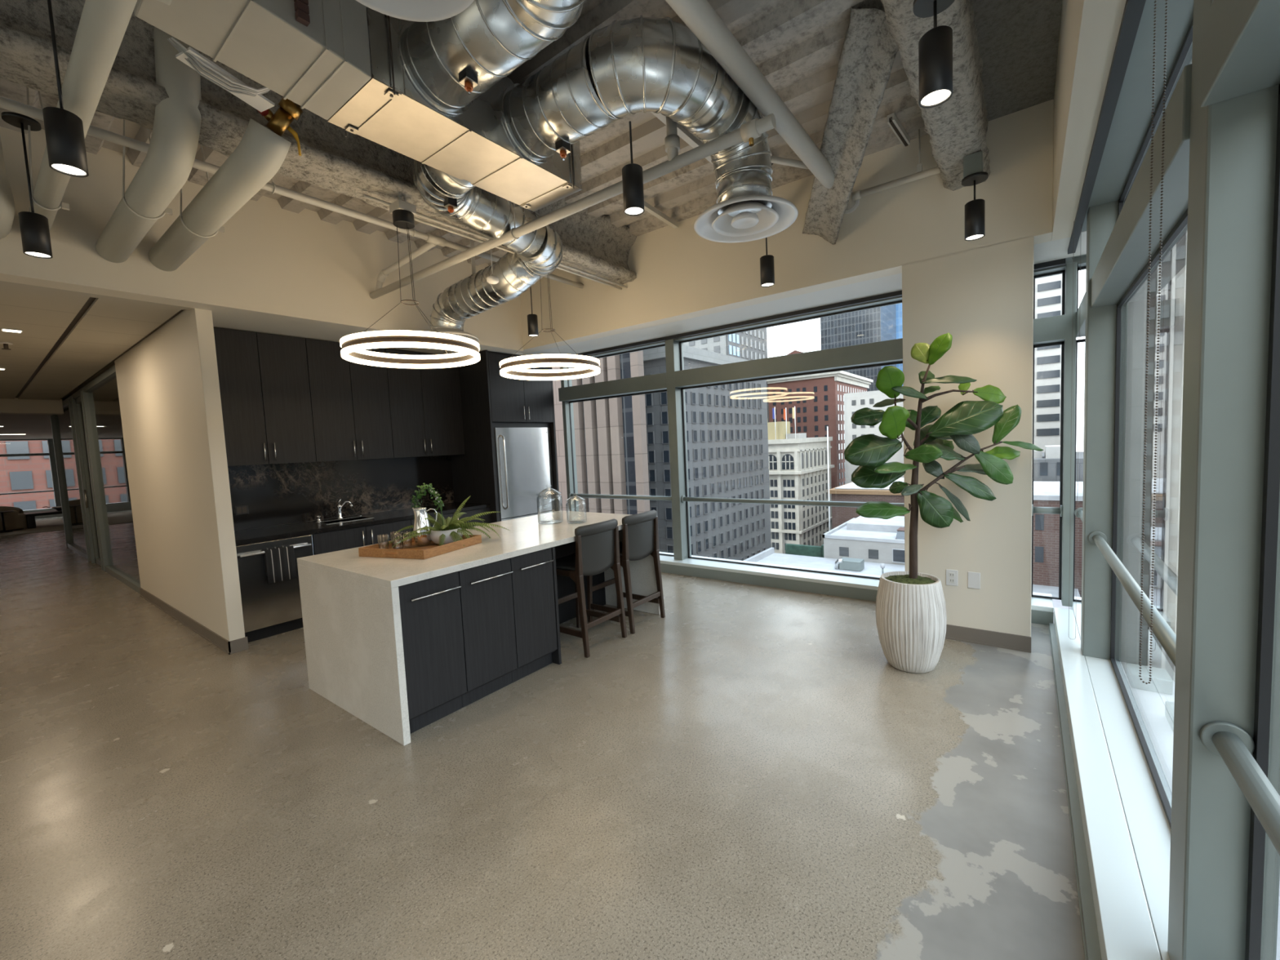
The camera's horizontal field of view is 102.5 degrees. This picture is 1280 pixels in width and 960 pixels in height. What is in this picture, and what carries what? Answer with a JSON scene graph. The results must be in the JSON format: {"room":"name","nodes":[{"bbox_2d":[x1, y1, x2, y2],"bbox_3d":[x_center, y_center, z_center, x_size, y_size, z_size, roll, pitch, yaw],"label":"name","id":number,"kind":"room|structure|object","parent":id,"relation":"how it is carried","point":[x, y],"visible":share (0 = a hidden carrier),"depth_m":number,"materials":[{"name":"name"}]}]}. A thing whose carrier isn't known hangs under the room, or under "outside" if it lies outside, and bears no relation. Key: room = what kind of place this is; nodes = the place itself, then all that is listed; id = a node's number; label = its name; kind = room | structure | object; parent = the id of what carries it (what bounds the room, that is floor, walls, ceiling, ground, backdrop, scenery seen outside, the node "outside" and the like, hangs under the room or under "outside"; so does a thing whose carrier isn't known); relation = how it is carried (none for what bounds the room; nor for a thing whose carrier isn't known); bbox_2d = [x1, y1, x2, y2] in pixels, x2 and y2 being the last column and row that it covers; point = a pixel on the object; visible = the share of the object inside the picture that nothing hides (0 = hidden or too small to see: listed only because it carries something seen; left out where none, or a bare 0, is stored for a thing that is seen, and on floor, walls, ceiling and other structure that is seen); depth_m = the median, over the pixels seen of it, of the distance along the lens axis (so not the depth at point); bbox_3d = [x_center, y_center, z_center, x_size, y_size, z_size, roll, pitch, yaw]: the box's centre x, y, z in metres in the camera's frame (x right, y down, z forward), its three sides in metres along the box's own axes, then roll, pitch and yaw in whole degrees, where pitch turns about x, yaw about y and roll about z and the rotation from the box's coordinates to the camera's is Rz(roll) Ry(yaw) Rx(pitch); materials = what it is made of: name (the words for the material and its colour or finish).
{"room":"common room","nodes":[
{"label":"common room","id":0,"kind":"room"},
{"bbox_2d":[0,413,53,439],"bbox_3d":[-15.580,-1.448,13.461,12.900,0.200,15.000,0,5,37],"label":"ceiling","id":1,"kind":"structure","parent":0,"point":[19,426],"depth_m":12.66,"materials":[{"name":"paint"}]},
{"bbox_2d":[0,397,63,414],"bbox_3d":[-11.191,-1.241,8.318,0.300,0.300,2.438,0,5,37],"label":"wall","id":2,"kind":"structure","parent":0,"point":[27,406],"depth_m":8.92,"materials":[{"name":"beige paint"}]},
{"bbox_2d":[49,364,140,594],"bbox_3d":[-9.092,-0.003,8.461,7.295,2.820,0.119,0,5,37],"label":"glass wall","id":3,"kind":"structure","parent":0,"point":[88,441],"depth_m":7.77,"materials":[{"name":"glass"}]},
{"bbox_2d":[114,308,244,640],"bbox_3d":[-4.805,-0.051,5.235,3.425,2.970,0.109,0,5,37],"label":"wall","id":4,"kind":"structure","parent":0,"point":[168,385],"depth_m":4.69,"materials":[{"name":"beige paint"}]},
{"bbox_2d":[139,587,248,654],"bbox_3d":[-4.733,1.377,5.328,3.444,0.105,0.136,0,5,37],"label":"baseboard","id":5,"kind":"structure","parent":4,"relation":"attached to","point":[236,646],"depth_m":4.76,"materials":[{"name":"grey rubber"}]},
{"bbox_2d":[0,126,523,353],"bbox_3d":[-4.992,-1.666,1.957,0.200,1.036,11.410,0,5,37],"label":"wall","id":6,"kind":"structure","parent":0,"point":[270,261],"depth_m":4.20,"materials":[{"name":"beige paint"}]},
{"bbox_2d":[0,135,14,239],"bbox_3d":[-3.809,-1.804,2.911,0.555,0.706,0.300,0,5,37],"label":"insulated pipe","id":7,"kind":"object","parent":6,"relation":"attached to","point":[6,200],"visible":1,"depth_m":2.92,"materials":[{"name":"grey"}]},
{"bbox_2d":[339,299,479,368],"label":"ring chandelier","id":8,"kind":"object","parent":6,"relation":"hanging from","point":[353,346],"depth_m":3.30,"materials":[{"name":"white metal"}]},
{"bbox_2d":[339,330,479,359],"bbox_3d":[-1.537,-0.903,3.480,0.860,0.029,0.860,0,5,37],"label":"diffuser","id":9,"kind":"object","parent":8,"relation":"attached to","point":[376,335],"depth_m":3.21,"materials":[{"name":"plastic"}]},
{"bbox_2d":[340,342,479,368],"bbox_3d":[-1.534,-0.837,3.485,0.860,0.028,0.860,0,5,37],"label":"diffuser","id":10,"kind":"object","parent":8,"relation":"attached to","point":[346,351],"depth_m":3.44,"materials":[{"name":"plastic"}]},
{"bbox_2d":[234,502,450,531],"bbox_3d":[-2.939,-0.224,6.489,0.100,2.970,4.153,0,5,37],"label":"wall","id":11,"kind":"structure","parent":0,"point":[450,502],"depth_m":5.73,"materials":[{"name":"beige paint"}]},
{"bbox_2d":[213,327,315,466],"bbox_3d":[-3.739,-0.782,5.017,0.384,1.260,0.825,0,5,37],"label":"upper cabinet","id":12,"kind":"object","parent":11,"relation":"attached to","point":[264,381],"visible":0.84,"depth_m":4.93,"materials":[{"name":"black laminate"}]},
{"bbox_2d":[227,454,453,530],"bbox_3d":[-3.329,0.091,5.872,0.019,0.634,2.650,0,5,37],"label":"backsplash","id":13,"kind":"structure","parent":11,"relation":"attached to","point":[273,494],"depth_m":5.71,"materials":[{"name":"black stone"}]},
{"bbox_2d":[304,337,393,462],"bbox_3d":[-3.247,-0.850,5.671,0.384,1.260,0.813,0,5,37],"label":"upper cabinet","id":14,"kind":"object","parent":11,"relation":"attached to","point":[350,407],"visible":0.87,"depth_m":5.52,"materials":[{"name":"black laminate"}]},
{"bbox_2d":[384,347,456,457],"bbox_3d":[-2.759,-0.918,6.319,0.384,1.260,0.812,0,5,37],"label":"upper cabinet","id":15,"kind":"object","parent":11,"relation":"attached to","point":[420,399],"visible":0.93,"depth_m":6.20,"materials":[{"name":"black laminate"}]},
{"bbox_2d":[449,366,464,454],"bbox_3d":[-2.491,-0.960,6.712,0.336,1.260,0.134,0,5,37],"label":"filler panel","id":16,"kind":"object","parent":11,"relation":"attached to","point":[455,374],"visible":0.43,"depth_m":6.62,"materials":[{"name":"grey laminate"}]},
{"bbox_2d":[487,351,553,422],"bbox_3d":[-1.887,-1.200,7.003,0.934,0.874,1.032,0,5,37],"label":"upper cabinet","id":17,"kind":"object","parent":11,"relation":"attached to","point":[512,400],"visible":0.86,"depth_m":6.67,"materials":[{"name":"black laminate"}]},
{"bbox_2d":[0,0,927,266],"bbox_3d":[-2.885,-2.094,0.326,5.525,0.120,11.410,0,5,37],"label":"ceiling","id":18,"kind":"structure","parent":0,"point":[797,46],"depth_m":3.44,"materials":[{"name":"concrete"}]},
{"bbox_2d":[0,111,53,258],"bbox_3d":[-3.365,-1.610,2.832,0.140,0.720,0.140,0,5,37],"label":"pendant light","id":19,"kind":"object","parent":18,"relation":"hanging from","point":[34,227],"visible":0.99,"depth_m":2.81,"materials":[{"name":"black metal"}]},
{"bbox_2d":[42,0,88,177],"bbox_3d":[-2.315,-1.705,2.031,0.140,0.925,0.140,0,5,37],"label":"pendant light","id":20,"kind":"object","parent":18,"relation":"hanging from","point":[64,130],"visible":1,"depth_m":2.03,"materials":[{"name":"black metal"}]},
{"bbox_2d":[26,0,172,230],"bbox_3d":[-2.696,-1.850,2.405,2.940,0.674,0.164,0,5,37],"label":"insulated pipe","id":21,"kind":"object","parent":18,"relation":"hanging from","point":[103,24],"visible":0.8,"depth_m":1.93,"materials":[{"name":"grey"}]},
{"bbox_2d":[95,26,201,262],"bbox_3d":[-2.924,-1.859,2.999,1.862,0.717,0.214,0,5,37],"label":"insulated pipe","id":22,"kind":"object","parent":18,"relation":"hanging from","point":[167,164],"visible":0.88,"depth_m":2.55,"materials":[{"name":"grey"}]},
{"bbox_2d":[148,97,302,271],"bbox_3d":[-2.580,-1.885,3.120,2.267,0.714,0.291,0,5,37],"label":"insulated pipe","id":23,"kind":"object","parent":18,"relation":"hanging from","point":[261,151],"visible":0.89,"depth_m":2.74,"materials":[{"name":"grey"}]},
{"bbox_2d":[0,96,583,288],"bbox_3d":[-2.726,-2.079,3.046,0.072,0.424,6.930,0,5,37],"label":"pipe","id":24,"kind":"object","parent":18,"relation":"hanging from","point":[7,104],"visible":0.57,"depth_m":3.50,"materials":[{"name":"grey"}]},
{"bbox_2d":[0,0,636,285],"bbox_3d":[-2.227,-2.036,2.694,0.444,0.502,6.960,0,5,37],"label":"beam","id":25,"kind":"structure","parent":18,"relation":"attached to","point":[353,166],"depth_m":2.74,"materials":[{"name":"concrete"}]},
{"bbox_2d":[499,275,599,380],"bbox_3d":[-0.803,-1.463,4.452,0.860,1.074,0.860,0,5,37],"label":"ring chandelier","id":26,"kind":"object","parent":25,"relation":"hanging from","point":[511,367],"visible":0.75,"depth_m":4.29,"materials":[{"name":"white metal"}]},
{"bbox_2d":[499,362,599,380],"bbox_3d":[-0.779,-0.942,4.488,0.860,0.028,0.860,0,5,37],"label":"diffuser","id":27,"kind":"object","parent":26,"relation":"attached to","point":[504,371],"depth_m":4.54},
{"bbox_2d":[499,354,599,373],"bbox_3d":[-0.782,-1.008,4.484,0.860,0.029,0.860,0,5,37],"label":"diffuser","id":28,"kind":"object","parent":26,"relation":"attached to","point":[535,357],"depth_m":4.18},
{"bbox_2d":[133,0,582,212],"bbox_3d":[-1.142,-1.998,2.575,0.491,0.545,1.975,0,5,37],"label":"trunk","id":29,"kind":"object","parent":18,"relation":"hanging from","point":[338,60],"visible":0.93,"depth_m":2.26,"materials":[{"name":"metal"}]},
{"bbox_2d":[167,36,275,111],"bbox_3d":[-1.825,-1.761,2.251,0.177,0.096,0.375,0,5,37],"label":"air diffuser","id":30,"kind":"object","parent":29,"relation":"attached to","point":[206,68],"visible":0.96,"depth_m":2.22,"materials":[{"name":"white metal"}]},
{"bbox_2d":[355,0,585,115],"bbox_3d":[-0.735,-1.768,1.812,1.139,0.685,1.141,0,5,37],"label":"duct","id":31,"kind":"object","parent":29,"relation":"attached to","point":[452,52],"visible":1,"depth_m":2.13,"materials":[{"name":"metal"}]},
{"bbox_2d":[355,0,474,22],"bbox_3d":[-0.654,-1.458,1.352,0.464,0.125,0.464,0,5,37],"label":"diffuser","id":32,"kind":"object","parent":31,"relation":"attached to","point":[420,11],"depth_m":1.55,"materials":[{"name":"white metal"}]},
{"bbox_2d":[500,14,798,242],"bbox_3d":[0.128,-1.858,2.780,1.684,0.730,0.882,-4,4,-15],"label":"duct","id":33,"kind":"object","parent":29,"relation":"attached to","point":[622,68],"visible":0.96,"depth_m":2.59,"materials":[{"name":"metal"}]},
{"bbox_2d":[622,120,644,216],"bbox_3d":[-0.041,-1.612,2.644,0.107,0.445,0.107,0,5,37],"label":"pendant light","id":34,"kind":"object","parent":33,"relation":"hanging from","point":[632,173],"visible":1,"depth_m":2.61,"materials":[{"name":"black metal"}]},
{"bbox_2d":[693,195,798,242],"bbox_3d":[0.625,-1.597,3.067,0.610,0.125,0.610,0,5,37],"label":"diffuser","id":35,"kind":"object","parent":33,"relation":"attached to","point":[734,218],"depth_m":3.08,"materials":[{"name":"silver metal"}]},
{"bbox_2d":[389,195,416,296],"label":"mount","id":36,"kind":"object","parent":18,"relation":"hanging from","point":[403,212],"depth_m":3.39,"materials":[{"name":"black metal"}]},
{"bbox_2d":[412,159,563,342],"bbox_3d":[-1.291,-1.889,4.350,1.162,0.995,2.672,-4,4,-24],"label":"duct","id":37,"kind":"object","parent":18,"relation":"hanging from","point":[539,252],"visible":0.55,"depth_m":4.02,"materials":[{"name":"metal"}]},
{"bbox_2d":[429,326,478,342],"bbox_3d":[-1.954,-1.482,5.209,0.600,0.125,0.600,0,5,37],"label":"diffuser","id":38,"kind":"object","parent":37,"relation":"attached to","point":[457,331],"depth_m":5.06,"materials":[{"name":"white metal"}]},
{"bbox_2d":[369,113,776,298],"bbox_3d":[-0.986,-2.031,3.733,4.085,0.655,0.085,0,5,37],"label":"pipe","id":39,"kind":"object","parent":18,"relation":"hanging from","point":[753,129],"visible":0.94,"depth_m":3.09,"materials":[{"name":"grey"}]},
{"bbox_2d":[665,0,859,213],"bbox_3d":[-0.414,-2.019,1.312,0.156,0.393,6.930,0,5,37],"label":"pipe","id":40,"kind":"object","parent":18,"relation":"hanging from","point":[699,15],"visible":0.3,"depth_m":2.55,"materials":[{"name":"grey"}]},
{"bbox_2d":[802,0,897,244],"bbox_3d":[1.317,-2.162,3.353,0.258,0.649,1.675,-2,4,9],"label":"beam","id":41,"kind":"structure","parent":18,"relation":"attached to","point":[868,53],"depth_m":3.04,"materials":[{"name":"concrete"}]},
{"bbox_2d":[852,128,940,200],"bbox_3d":[-0.087,-2.037,1.005,0.892,0.346,6.836,0,5,37],"label":"pipe","id":42,"kind":"object","parent":18,"relation":"hanging from","point":[920,174],"visible":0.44,"depth_m":3.73,"materials":[{"name":"grey"}]},
{"bbox_2d":[880,0,991,191],"bbox_3d":[0.211,-2.004,0.863,0.425,0.497,6.960,0,5,37],"label":"beam","id":43,"kind":"structure","parent":18,"relation":"attached to","point":[956,128],"depth_m":2.64,"materials":[{"name":"concrete"}]},
{"bbox_2d":[963,151,983,177],"bbox_3d":[2.088,-2.017,3.216,0.100,0.246,0.110,0,5,37],"label":"junction box","id":44,"kind":"object","parent":43,"relation":"attached to","point":[972,163],"visible":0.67,"depth_m":3.18,"materials":[{"name":"metal"}]},
{"bbox_2d":[961,171,987,240],"bbox_3d":[2.104,-1.712,3.229,0.140,0.365,0.140,0,5,37],"label":"pendant light","id":45,"kind":"object","parent":44,"relation":"hanging from","point":[974,209],"visible":1,"depth_m":3.20,"materials":[{"name":"black metal"}]},
{"bbox_2d":[0,515,1084,959],"bbox_3d":[-10.062,1.495,8.987,27.230,0.150,16.000,0,5,37],"label":"floor","id":46,"kind":"structure","parent":0,"point":[747,772],"depth_m":2.33,"materials":[{"name":"concrete"}]},
{"bbox_2d":[0,518,64,536],"bbox_3d":[-18.748,1.514,13.267,4.700,0.013,5.400,0,5,37],"label":"rug","id":47,"kind":"object","parent":46,"relation":"on","point":[43,526],"visible":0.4,"depth_m":14.19,"materials":[{"name":"beige carpet"}]},
{"bbox_2d":[0,506,26,531],"bbox_3d":[-17.438,1.038,14.090,0.860,0.700,0.820,0,5,37],"label":"tub chair","id":48,"kind":"object","parent":47,"relation":"on","point":[15,520],"visible":0.94,"depth_m":13.98,"materials":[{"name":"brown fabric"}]},
{"bbox_2d":[235,533,313,642],"bbox_3d":[-3.501,0.972,4.837,0.699,0.868,0.600,0,5,37],"label":"dishwasher","id":49,"kind":"object","parent":46,"relation":"on","point":[268,610],"visible":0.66,"depth_m":4.58,"materials":[{"name":"silver metal"}]},
{"bbox_2d":[263,545,296,583],"bbox_3d":[-3.238,0.758,4.622,0.048,0.299,0.224,0,5,37],"label":"dish towel","id":50,"kind":"object","parent":49,"relation":"hanging from","point":[279,562],"visible":1,"depth_m":4.61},
{"bbox_2d":[311,519,411,555],"bbox_3d":[-2.873,0.905,5.350,0.266,0.872,0.972,0,5,37],"label":"base cabinet","id":51,"kind":"object","parent":46,"relation":"on","point":[350,538],"visible":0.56,"depth_m":5.20,"materials":[{"name":"black laminate"}]},
{"bbox_2d":[398,571,466,733],"bbox_3d":[-1.416,0.992,3.140,0.652,0.872,0.377,0,5,37],"label":"base cabinet","id":52,"kind":"object","parent":46,"relation":"on","point":[431,617],"visible":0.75,"depth_m":2.96,"materials":[{"name":"black laminate"}]},
{"bbox_2d":[410,507,490,531],"bbox_3d":[-2.267,0.821,6.155,0.266,0.872,1.043,0,5,37],"label":"base cabinet","id":53,"kind":"object","parent":46,"relation":"on","point":[486,517],"visible":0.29,"depth_m":6.28,"materials":[{"name":"black laminate"}]},
{"bbox_2d":[234,502,490,545],"bbox_3d":[-2.989,0.430,5.652,0.788,0.040,2.650,0,5,37],"label":"countertop","id":54,"kind":"structure","parent":53,"relation":"on","point":[286,531],"depth_m":5.23,"materials":[{"name":"black stone"}]},
{"bbox_2d":[450,350,498,523],"bbox_3d":[-2.178,-0.193,6.660,0.909,2.813,0.027,0,5,37],"label":"panel","id":55,"kind":"object","parent":46,"relation":"on","point":[473,472],"visible":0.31,"depth_m":6.52,"materials":[{"name":"grey laminate"}]},
{"bbox_2d":[297,510,660,746],"bbox_3d":[-1.063,0.886,4.126,1.257,0.914,2.480,0,5,37],"label":"countertop","id":56,"kind":"structure","parent":46,"relation":"on","point":[350,603],"depth_m":3.18,"materials":[{"name":"white stone"}]},
{"bbox_2d":[358,534,481,559],"bbox_3d":[-1.519,0.457,3.591,0.576,0.058,0.545,-1,4,21],"label":"serving tray","id":57,"kind":"object","parent":56,"relation":"on","point":[414,552],"visible":0.61,"depth_m":3.43,"materials":[{"name":"brown wood"}]},
{"bbox_2d":[411,506,437,546],"bbox_3d":[-1.563,0.330,3.707,0.132,0.277,0.156,0,5,37],"label":"pitcher","id":58,"kind":"object","parent":57,"relation":"on","point":[420,513],"visible":0.89,"depth_m":3.65,"materials":[{"name":"silver metal"}]},
{"bbox_2d":[382,483,508,548],"bbox_3d":[-1.440,0.280,3.751,0.575,0.532,0.752,1,5,39],"label":"potted fern","id":59,"kind":"object","parent":57,"relation":"on","point":[453,531],"visible":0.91,"depth_m":3.72,"materials":[{"name":"green plant"}]},
{"bbox_2d":[429,527,462,544],"bbox_3d":[-1.406,0.406,3.732,0.230,0.107,0.230,0,5,37],"label":"bowl","id":60,"kind":"object","parent":57,"relation":"on","point":[440,536],"depth_m":3.64,"materials":[{"name":"white ceramic"}]},
{"bbox_2d":[458,558,517,707],"bbox_3d":[-1.186,0.960,3.446,0.652,0.872,0.387,0,5,37],"label":"base cabinet","id":61,"kind":"object","parent":46,"relation":"on","point":[486,591],"visible":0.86,"depth_m":3.26,"materials":[{"name":"black laminate"}]},
{"bbox_2d":[492,422,555,521],"bbox_3d":[-1.808,0.201,7.090,0.889,1.934,1.030,0,5,37],"label":"refrigerator","id":62,"kind":"object","parent":46,"relation":"on","point":[522,451],"visible":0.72,"depth_m":6.80,"materials":[{"name":"silver metal"}]},
{"bbox_2d":[510,547,557,682],"bbox_3d":[-0.959,0.929,3.747,0.652,0.872,0.366,0,5,37],"label":"base cabinet","id":63,"kind":"object","parent":46,"relation":"on","point":[532,579],"visible":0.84,"depth_m":3.56,"materials":[{"name":"black laminate"}]},
{"bbox_2d":[555,541,605,623],"bbox_3d":[-1.312,0.905,4.315,0.585,0.872,2.396,0,5,37],"label":"base cabinet","id":64,"kind":"object","parent":46,"relation":"on","point":[566,585],"visible":0.07,"depth_m":4.72,"materials":[{"name":"black laminate"}]},
{"bbox_2d":[555,518,626,657],"bbox_3d":[-0.482,0.821,4.158,0.532,0.987,0.481,0,5,37],"label":"bar stool","id":65,"kind":"object","parent":46,"relation":"on","point":[597,544],"visible":0.84,"depth_m":4.00,"materials":[{"name":"brown wood"}]},
{"bbox_2d":[586,510,665,633],"bbox_3d":[-0.147,0.775,4.599,0.532,0.987,0.481,0,5,37],"label":"bar stool","id":66,"kind":"object","parent":46,"relation":"on","point":[640,537],"visible":0.8,"depth_m":4.46,"materials":[{"name":"brown wood"}]},
{"bbox_2d":[844,333,1043,673],"bbox_3d":[1.991,0.137,3.449,1.297,2.219,0.444,-3,4,-9],"label":"fiddle leaf fig","id":67,"kind":"object","parent":46,"relation":"on","point":[911,616],"visible":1,"depth_m":3.37,"materials":[{"name":"green plant"}]},
{"bbox_2d":[0,231,1086,399],"bbox_3d":[-5.048,-1.528,6.127,16.350,0.186,6.360,0,5,37],"label":"ceiling","id":68,"kind":"structure","parent":0,"point":[110,326],"depth_m":4.82,"materials":[{"name":"paint"}]},
{"bbox_2d":[15,297,183,399],"bbox_3d":[-8.002,-1.430,7.083,10.480,0.044,0.550,0,5,37],"label":"trim","id":69,"kind":"structure","parent":68,"relation":"attached to","point":[91,300],"depth_m":5.12,"materials":[{"name":"brown metal"}]},
{"bbox_2d":[518,98,1053,636],"bbox_3d":[0.874,-0.768,5.435,5.405,3.850,1.010,0,5,37],"label":"wall","id":70,"kind":"structure","parent":0,"point":[979,292],"depth_m":3.79,"materials":[{"name":"beige paint"}]},
{"bbox_2d":[558,255,1086,625],"bbox_3d":[1.241,-0.350,5.673,5.760,2.950,0.421,0,5,37],"label":"window","id":71,"kind":"structure","parent":70,"relation":"in","point":[1055,330],"depth_m":5.35,"materials":[{"name":"silver metal"}]},
{"bbox_2d":[575,290,902,355],"bbox_3d":[0.655,-1.688,5.856,4.490,0.054,0.060,0,5,37],"label":"roller shade","id":72,"kind":"object","parent":71,"relation":"attached to","point":[895,294],"visible":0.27,"depth_m":5.39,"materials":[{"name":"black"}]},
{"bbox_2d":[945,624,1031,653],"bbox_3d":[2.417,1.151,3.828,0.794,0.108,0.020,0,5,37],"label":"baseboard","id":73,"kind":"structure","parent":70,"relation":"attached to","point":[987,637],"depth_m":3.73,"materials":[{"name":"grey rubber"}]},
{"bbox_2d":[875,571,946,673],"bbox_3d":[1.823,0.956,3.463,0.423,0.602,0.423,0,5,37],"label":"pot","id":74,"kind":"object","parent":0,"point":[911,616],"depth_m":3.31,"materials":[{"name":"ceramic"}]},
{"bbox_2d":[973,0,1062,121],"bbox_3d":[-0.925,-1.995,-1.139,0.410,0.056,11.410,0,5,37],"label":"ceiling","id":75,"kind":"structure","parent":0,"point":[1018,45],"depth_m":2.85,"materials":[{"name":"concrete"}]},
{"bbox_2d":[1048,622,1102,959],"bbox_3d":[-0.098,1.593,-0.388,0.034,0.045,11.000,0,5,37],"label":"baseboard","id":76,"kind":"structure","parent":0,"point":[1086,908],"depth_m":1.96,"materials":[{"name":"metal"}]},
{"bbox_2d":[1051,0,1126,240],"bbox_3d":[-0.649,-1.655,-1.185,0.110,1.020,11.610,0,5,37],"label":"wall","id":77,"kind":"structure","parent":0,"point":[1089,29],"depth_m":2.11,"materials":[{"name":"beige paint"}]},
{"bbox_2d":[1053,0,1279,959],"bbox_3d":[0.110,0.101,-0.386,0.280,3.000,11.500,0,5,37],"label":"window","id":78,"kind":"structure","parent":77,"relation":"in","point":[1189,870],"depth_m":1.23,"materials":[{"name":"silver metal"}]},
{"bbox_2d":[1067,0,1146,299],"bbox_3d":[2.133,-1.219,2.410,0.048,0.577,2.951,0,5,37],"label":"window frame","id":79,"kind":"structure","parent":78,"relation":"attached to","point":[1131,18],"depth_m":1.97,"materials":[{"name":"black"}]},
{"bbox_2d":[1138,0,1168,684],"bbox_3d":[1.172,-0.288,1.141,0.048,1.568,0.160,0,5,37],"label":"chain","id":80,"kind":"object","parent":78,"relation":"attached to","point":[1166,3],"depth_m":1.34,"materials":[{"name":"black"}]},
{"bbox_3d":[-16.319,-0.143,14.154,11.300,2.970,15.200,0,5,37],"label":"wall","id":81,"kind":"structure","parent":0,"visible":0},
{"bbox_2d":[0,438,62,518],"bbox_3d":[-20.713,-0.136,17.462,0.300,2.900,15.000,0,5,37],"label":"window","id":82,"kind":"structure","parent":81,"relation":"in","point":[51,453],"depth_m":17.74,"materials":[{"name":"silver metal"}]},
{"label":"outside","id":83,"kind":"structure","parent":0,"visible":0},
{"bbox_3d":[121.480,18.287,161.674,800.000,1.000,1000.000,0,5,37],"label":"street","id":84,"kind":"object","parent":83,"visible":0},
{"bbox_2d":[0,440,55,510],"bbox_3d":[-52.848,0.298,46.095,20.120,67.000,50.000,0,5,37],"label":"brick block","id":85,"kind":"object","parent":84,"relation":"on","point":[17,473],"visible":0.02,"depth_m":38.49,"materials":[{"name":"red"}]},
{"bbox_2d":[551,350,649,515],"bbox_3d":[-15.916,-18.667,106.366,66.500,93.000,36.600,0,5,37],"label":"striped tower","id":86,"kind":"structure","parent":84,"relation":"on","point":[611,441],"depth_m":76.38,"materials":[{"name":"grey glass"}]},
{"bbox_2d":[643,344,771,560],"bbox_3d":[6.595,0.479,115.415,31.800,51.690,40.400,0,5,37],"label":"tower","id":87,"kind":"structure","parent":84,"relation":"on","point":[727,431],"depth_m":101.53,"materials":[{"name":"concrete"}]},
{"bbox_2d":[683,328,768,422],"bbox_3d":[23.145,-34.288,196.333,40.620,108.000,34.320,0,5,37],"label":"tower","id":88,"kind":"structure","parent":84,"relation":"on","point":[750,344],"depth_m":179.06,"materials":[{"name":"concrete"}]},
{"bbox_2d":[767,406,834,554],"bbox_3d":[47.814,-0.673,162.140,17.500,43.500,31.600,0,5,37],"label":"building","id":89,"kind":"structure","parent":84,"relation":"on","point":[798,463],"depth_m":149.72,"materials":[{"name":"stone"}]},
{"bbox_2d":[766,350,873,488],"bbox_3d":[67.639,-17.068,214.895,45.600,67.000,48.900,0,5,37],"label":"brick building","id":90,"kind":"structure","parent":84,"relation":"on","point":[818,399],"depth_m":189.12,"materials":[{"name":"red brick"}]},
{"bbox_2d":[820,304,896,391],"bbox_3d":[110.022,-75.215,257.855,27.300,173.000,35.000,0,5,37],"label":"glass tower","id":91,"kind":"structure","parent":84,"relation":"on","point":[875,324],"depth_m":243.58,"materials":[{"name":"glass"}]},
{"bbox_2d":[822,515,904,564],"bbox_3d":[54.134,16.904,99.987,29.500,16.550,22.720,0,5,37],"label":"white lowrise","id":92,"kind":"structure","parent":84,"relation":"on","point":[873,540],"depth_m":97.34,"materials":[{"name":"grey"}]},
{"bbox_2d":[827,477,904,528],"bbox_3d":[66.694,11.583,130.118,26.700,21.800,34.800,0,5,37],"label":"tan lowrise","id":93,"kind":"structure","parent":84,"relation":"on","point":[851,492],"depth_m":121.23,"materials":[{"name":"concrete"}]},
{"bbox_2d":[844,390,903,484],"bbox_3d":[84.886,-4.793,167.890,26.200,47.500,30.120,0,5,37],"label":"block","id":94,"kind":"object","parent":84,"relation":"on","point":[853,402],"visible":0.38,"depth_m":159.69,"materials":[{"name":"grey"}]},
{"bbox_2d":[743,547,1080,608],"bbox_3d":[20.310,23.694,57.153,48.000,12.100,87.400,0,5,37],"label":"flat roof","id":95,"kind":"structure","parent":84,"relation":"on","point":[767,556],"depth_m":93.71,"materials":[{"name":"concrete"}]},
{"bbox_2d":[1033,273,1062,452],"bbox_3d":[97.208,-29.844,143.381,30.700,99.710,30.200,0,5,37],"label":"tower","id":96,"kind":"structure","parent":84,"relation":"on","point":[1048,290],"depth_m":123.91,"materials":[{"name":"grey"}]},
{"bbox_2d":[1032,481,1083,597],"bbox_3d":[70.662,13.431,82.421,30.000,24.400,24.300,0,5,37],"label":"brick building","id":97,"kind":"structure","parent":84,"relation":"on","point":[1046,494],"depth_m":75.28,"materials":[{"name":"red"}]},
{"bbox_2d":[1033,444,1083,481],"bbox_3d":[82.560,7.970,108.175,26.000,30.600,30.120,0,5,37],"label":"grey lowrise","id":98,"kind":"structure","parent":84,"relation":"on","point":[1046,464],"depth_m":94.54,"materials":[{"name":"concrete"}]},
{"bbox_2d":[1150,62,1191,681],"bbox_3d":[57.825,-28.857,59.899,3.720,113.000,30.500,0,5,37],"label":"tower","id":99,"kind":"structure","parent":84,"relation":"on","point":[1173,268],"depth_m":49.24,"materials":[{"name":"grey"}]},
{"bbox_2d":[1153,666,1279,959],"bbox_3d":[58.720,25.089,24.051,54.800,10.400,84.500,0,5,37],"label":"roof","id":100,"kind":"structure","parent":84,"relation":"on","point":[1164,686],"depth_m":43.08,"materials":[{"name":"concrete"}]},
{"bbox_3d":[1.051,-1.865,1.840,0.100,0.261,0.110,0,5,37],"label":"junction box","id":101,"kind":"object","parent":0,"visible":0},
{"bbox_2d":[912,0,955,108],"bbox_3d":[1.066,-1.560,1.854,0.140,0.350,0.140,0,5,37],"label":"pendant light","id":102,"kind":"object","parent":101,"relation":"hanging from","point":[935,46],"visible":1,"depth_m":1.83,"materials":[{"name":"black metal"}]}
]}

